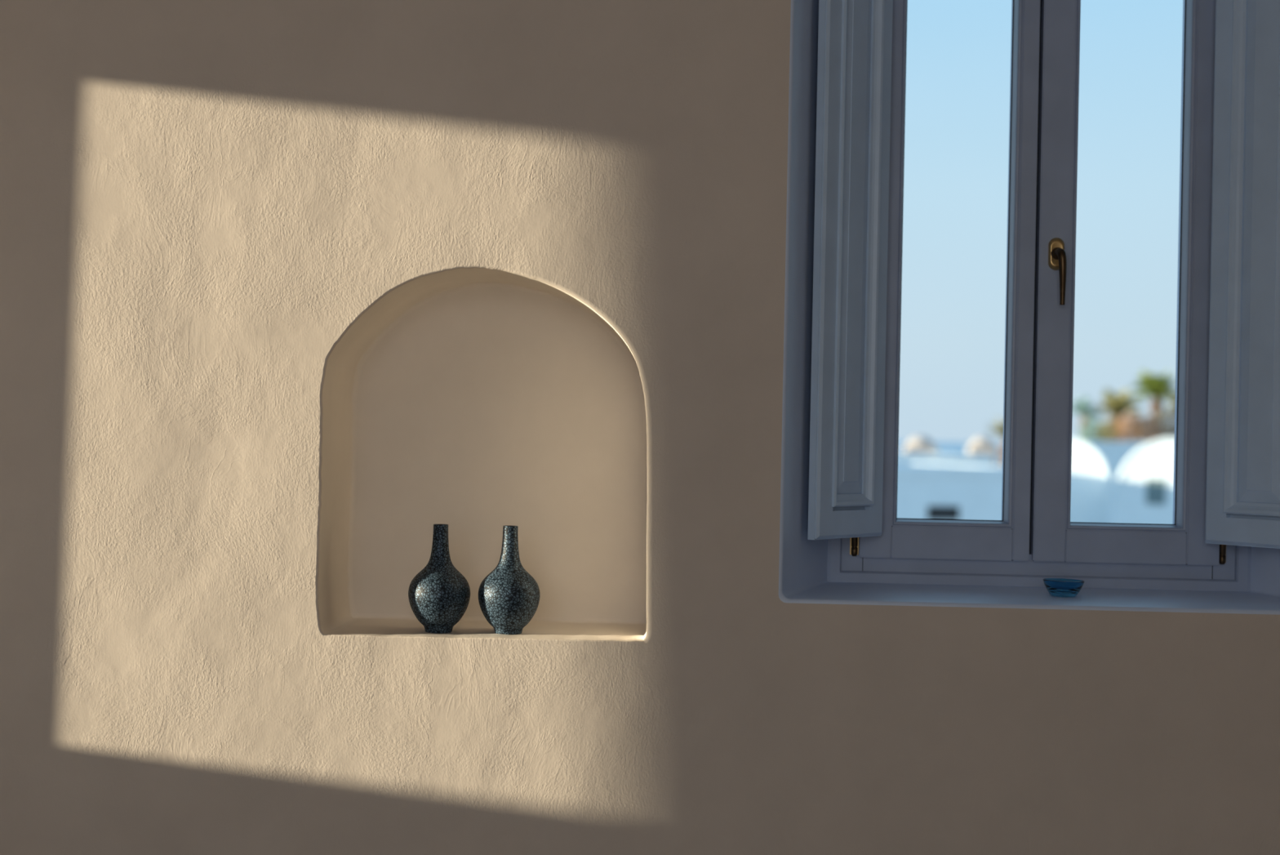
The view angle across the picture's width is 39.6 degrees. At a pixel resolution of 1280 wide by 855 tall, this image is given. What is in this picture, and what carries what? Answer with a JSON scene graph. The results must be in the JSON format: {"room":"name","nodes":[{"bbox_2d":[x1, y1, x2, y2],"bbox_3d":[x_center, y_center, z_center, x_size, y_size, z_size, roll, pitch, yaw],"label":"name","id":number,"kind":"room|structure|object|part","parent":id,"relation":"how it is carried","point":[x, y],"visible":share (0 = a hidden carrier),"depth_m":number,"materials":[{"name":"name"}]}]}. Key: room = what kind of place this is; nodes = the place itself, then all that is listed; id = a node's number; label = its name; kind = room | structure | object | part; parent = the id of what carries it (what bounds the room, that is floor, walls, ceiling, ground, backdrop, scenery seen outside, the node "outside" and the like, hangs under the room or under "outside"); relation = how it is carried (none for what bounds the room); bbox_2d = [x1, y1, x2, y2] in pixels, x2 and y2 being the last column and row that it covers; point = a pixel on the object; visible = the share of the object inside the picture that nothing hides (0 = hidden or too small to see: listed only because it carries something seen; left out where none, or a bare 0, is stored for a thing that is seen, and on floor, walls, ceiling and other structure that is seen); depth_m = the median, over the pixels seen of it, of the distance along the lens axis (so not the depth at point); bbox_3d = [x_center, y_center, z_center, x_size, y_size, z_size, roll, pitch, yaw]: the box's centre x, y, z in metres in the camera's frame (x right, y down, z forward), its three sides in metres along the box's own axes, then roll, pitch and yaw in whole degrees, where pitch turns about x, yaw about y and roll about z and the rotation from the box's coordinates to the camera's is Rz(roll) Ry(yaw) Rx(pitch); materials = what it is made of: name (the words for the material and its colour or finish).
{"room":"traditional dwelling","nodes":[
{"label":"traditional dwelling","id":0,"kind":"room"},
{"bbox_2d":[0,0,1279,854],"bbox_3d":[0.747,-0.068,3.232,5.280,3.100,0.440,1,0,2],"label":"wall","id":1,"kind":"structure","parent":0,"point":[292,292],"depth_m":3.04,"materials":[{"name":"beige paint"}]},
{"bbox_2d":[408,524,470,633],"bbox_3d":[-0.351,0.264,3.113,0.108,0.189,0.108,1,0,2],"label":"vase","id":2,"kind":"object","parent":1,"relation":"in","point":[439,594],"visible":1,"depth_m":3.08,"materials":[{"name":"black ceramic"}]},
{"bbox_2d":[478,525,540,634],"bbox_3d":[-0.228,0.266,3.110,0.108,0.189,0.108,1,0,-17],"label":"vase","id":3,"kind":"object","parent":1,"relation":"in","point":[508,596],"visible":1,"depth_m":3.08,"materials":[{"name":"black ceramic"}]},
{"bbox_2d":[807,0,1279,591],"bbox_3d":[0.761,-0.334,3.283,0.898,1.279,0.309,1,0,2],"label":"window","id":4,"kind":"structure","parent":1,"relation":"in","point":[1226,485],"depth_m":3.34,"materials":[{"name":"grey paint"}]},
{"bbox_3d":[0.388,-0.348,3.235,0.020,1.097,0.233,1,0,38],"label":"frame","id":5,"kind":"part","parent":4,"relation":"part of","materials":[{"name":"blue paint"}]},
{"bbox_3d":[0.388,-0.348,3.235,0.013,0.973,0.132,1,0,38],"label":"raised panel","id":6,"kind":"part","parent":4,"relation":"part of","materials":[{"name":"blue paint"}]},
{"bbox_3d":[0.394,-0.348,3.230,0.017,0.981,0.140,1,0,38],"label":"panel moulding","id":7,"kind":"part","parent":4,"relation":"part of","materials":[{"name":"blue paint"}]},
{"bbox_3d":[0.589,0.219,3.377,0.227,0.061,0.054,1,0,2],"label":"rail","id":8,"kind":"part","parent":4,"relation":"part of","materials":[{"name":"grey paint"}]},
{"bbox_3d":[0.764,-0.333,3.393,0.794,1.279,0.090,1,0,2],"label":"frame","id":9,"kind":"part","parent":4,"relation":"part of","materials":[{"name":"grey paint"}]},
{"bbox_3d":[0.783,-0.281,3.317,0.017,0.107,0.049,1,0,-2],"label":"lever","id":10,"kind":"part","parent":4,"relation":"part of","materials":[{"name":"brown metal"}]},
{"bbox_3d":[0.915,0.226,3.369,0.226,0.061,0.054,1,0,2],"label":"rail","id":11,"kind":"part","parent":4,"relation":"part of","materials":[{"name":"grey paint"}]},
{"bbox_3d":[1.132,-0.332,3.215,0.020,1.097,0.233,1,0,-35],"label":"frame","id":12,"kind":"part","parent":4,"relation":"part of","materials":[{"name":"blue paint"}]},
{"bbox_3d":[1.125,-0.332,3.211,0.017,0.981,0.140,1,0,-35],"label":"panel moulding","id":13,"kind":"part","parent":4,"relation":"part of","materials":[{"name":"blue paint"}]},
{"bbox_3d":[1.131,-0.332,3.215,0.013,0.973,0.132,1,0,-35],"label":"raised panel","id":14,"kind":"part","parent":4,"relation":"part of","materials":[{"name":"blue paint"}]},
{"bbox_2d":[1043,577,1084,596],"bbox_3d":[0.756,0.286,3.175,0.072,0.029,0.073,2,0,2],"label":"glass bowl","id":15,"kind":"object","parent":1,"relation":"on","point":[1062,587],"visible":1,"depth_m":3.15,"materials":[{"name":"blue glass"}]},
{"label":"outside","id":16,"kind":"structure","parent":0,"visible":0},
{"bbox_3d":[77.158,10.932,88.977,450.000,1.000,164.000,1,0,2],"label":"ground","id":17,"kind":"structure","parent":16,"visible":0},
{"bbox_2d":[902,435,937,453],"bbox_3d":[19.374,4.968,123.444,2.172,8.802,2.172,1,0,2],"label":"chapel","id":18,"kind":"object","parent":17,"relation":"on","point":[917,444],"visible":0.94,"depth_m":122.49,"materials":[{"name":"white paint"}]},
{"bbox_2d":[897,452,993,466],"bbox_3d":[10.126,5.018,76.844,8.622,7.852,5.040,1,0,-23],"label":"house","id":19,"kind":"structure","parent":17,"relation":"on","point":[933,458],"depth_m":75.43,"materials":[{"name":"white paint"}]},
{"bbox_2d":[897,462,1002,519],"bbox_3d":[6.316,4.828,46.490,4.843,7.771,6.050,1,0,-18],"label":"house","id":20,"kind":"structure","parent":17,"relation":"on","point":[924,490],"depth_m":43.77,"materials":[{"name":"white paint"}]},
{"bbox_3d":[7.457,2.104,43.705,0.776,0.268,0.025,1,0,-18],"label":"pane","id":21,"kind":"part","parent":20,"relation":"part of","materials":[{"name":"black glass"}]},
{"bbox_2d":[967,435,997,466],"bbox_3d":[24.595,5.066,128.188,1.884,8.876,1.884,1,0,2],"label":"chapel","id":22,"kind":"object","parent":17,"relation":"on","point":[981,445],"visible":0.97,"depth_m":127.34,"materials":[{"name":"white paint"}]},
{"bbox_2d":[986,417,1003,466],"bbox_3d":[21.158,4.364,102.601,2.555,9.946,2.511,1,0,2],"label":"palm tree","id":23,"kind":"object","parent":17,"relation":"on","point":[1000,429],"visible":0.22,"depth_m":102.50,"materials":[{"name":"green plant"}]},
{"bbox_2d":[1070,437,1108,522],"bbox_3d":[15.450,4.675,64.767,2.963,8.646,2.460,1,0,14],"label":"house","id":24,"kind":"structure","parent":17,"relation":"on","point":[1089,472],"depth_m":63.46,"materials":[{"name":"white paint"}]},
{"bbox_2d":[1072,396,1107,440],"bbox_3d":[32.598,3.711,130.254,3.031,12.003,3.060,1,0,2],"label":"palm tree","id":25,"kind":"object","parent":17,"relation":"on","point":[1082,408],"visible":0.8,"depth_m":130.04,"materials":[{"name":"green plant"}]},
{"bbox_2d":[1078,419,1107,440],"bbox_3d":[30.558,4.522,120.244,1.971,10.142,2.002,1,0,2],"label":"shrub","id":26,"kind":"object","parent":17,"relation":"on","point":[1086,432],"visible":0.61,"depth_m":120.04,"materials":[{"name":"green plant"}]},
{"bbox_2d":[1096,420,1120,441],"bbox_3d":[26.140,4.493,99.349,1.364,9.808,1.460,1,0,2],"label":"shrub","id":27,"kind":"object","parent":17,"relation":"on","point":[1104,433],"visible":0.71,"depth_m":99.20,"materials":[{"name":"green plant"}]},
{"bbox_3d":[26.181,4.751,99.353,0.691,9.292,0.710,1,0,2],"label":"stem","id":28,"kind":"part","parent":27,"relation":"part of","materials":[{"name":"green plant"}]},
{"bbox_2d":[1084,440,1147,522],"bbox_3d":[22.154,4.936,80.840,7.309,8.566,3.040,1,0,-13],"label":"house","id":29,"kind":"structure","parent":17,"relation":"on","point":[1114,454],"depth_m":79.03,"materials":[{"name":"white paint"}]},
{"bbox_2d":[1096,388,1142,441],"bbox_3d":[28.526,3.578,106.244,3.004,11.862,3.300,1,0,2],"label":"palm tree","id":30,"kind":"object","parent":17,"relation":"on","point":[1117,405],"visible":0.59,"depth_m":106.04,"materials":[{"name":"green plant"}]},
{"bbox_2d":[1112,412,1147,441],"bbox_3d":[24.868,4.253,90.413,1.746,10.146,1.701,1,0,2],"label":"shrub","id":31,"kind":"object","parent":17,"relation":"on","point":[1124,430],"visible":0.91,"depth_m":90.17,"materials":[{"name":"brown plant"}]},
{"bbox_3d":[24.872,4.577,90.386,0.838,9.498,0.864,1,0,2],"label":"stem","id":32,"kind":"part","parent":31,"relation":"part of","materials":[{"name":"brown plant"}]},
{"bbox_2d":[1114,437,1174,524],"bbox_3d":[18.428,4.696,61.678,3.855,8.701,2.460,1,0,16],"label":"house","id":33,"kind":"structure","parent":17,"relation":"on","point":[1144,486],"depth_m":60.79,"materials":[{"name":"white paint"}]},
{"bbox_3d":[17.616,2.196,60.713,0.572,0.776,0.025,1,0,16],"label":"pane","id":34,"kind":"part","parent":33,"relation":"part of","materials":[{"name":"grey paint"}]},
{"bbox_2d":[1132,415,1164,442],"bbox_3d":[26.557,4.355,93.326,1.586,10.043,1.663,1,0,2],"label":"shrub","id":35,"kind":"object","parent":17,"relation":"on","point":[1154,426],"visible":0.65,"depth_m":93.11,"materials":[{"name":"green plant"}]},
{"bbox_3d":[26.598,4.640,93.341,0.759,9.474,0.781,1,0,2],"label":"stem","id":36,"kind":"part","parent":35,"relation":"part of","materials":[{"name":"brown plant"}]},
{"bbox_2d":[1128,370,1175,439],"bbox_3d":[34.006,2.959,117.165,3.465,13.436,3.550,1,0,2],"label":"palm tree","id":37,"kind":"object","parent":17,"relation":"on","point":[1156,386],"visible":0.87,"depth_m":116.86,"materials":[{"name":"green plant"}]},
{"bbox_2d":[1151,407,1174,438],"bbox_3d":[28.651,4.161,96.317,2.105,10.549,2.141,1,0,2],"label":"shrub","id":38,"kind":"object","parent":17,"relation":"on","point":[1170,433],"visible":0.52,"depth_m":96.03,"materials":[{"name":"grey plant"}]},
{"bbox_3d":[28.690,4.526,96.288,0.996,9.821,1.029,1,0,2],"label":"stem","id":39,"kind":"part","parent":38,"relation":"part of","materials":[{"name":"grey plant"}]},
{"bbox_2d":[1163,396,1175,413],"bbox_3d":[33.753,3.614,110.220,3.031,12.049,3.074,1,0,2],"label":"palm tree","id":40,"kind":"object","parent":17,"relation":"on","point":[1173,398],"visible":0.06,"depth_m":109.90,"materials":[{"name":"green plant"}]},
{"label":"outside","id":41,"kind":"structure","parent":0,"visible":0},
{"bbox_2d":[897,449,1002,466],"bbox_3d":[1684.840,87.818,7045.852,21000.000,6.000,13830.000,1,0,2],"label":"sea","id":42,"kind":"structure","parent":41,"point":[999,457],"depth_m":2404.55,"materials":[{"name":"liquid"}]},
{"bbox_2d":[897,441,1002,452],"bbox_3d":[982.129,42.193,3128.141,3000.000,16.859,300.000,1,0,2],"label":"shore","id":43,"kind":"structure","parent":42,"relation":"on","point":[943,446],"depth_m":3029.26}
]}

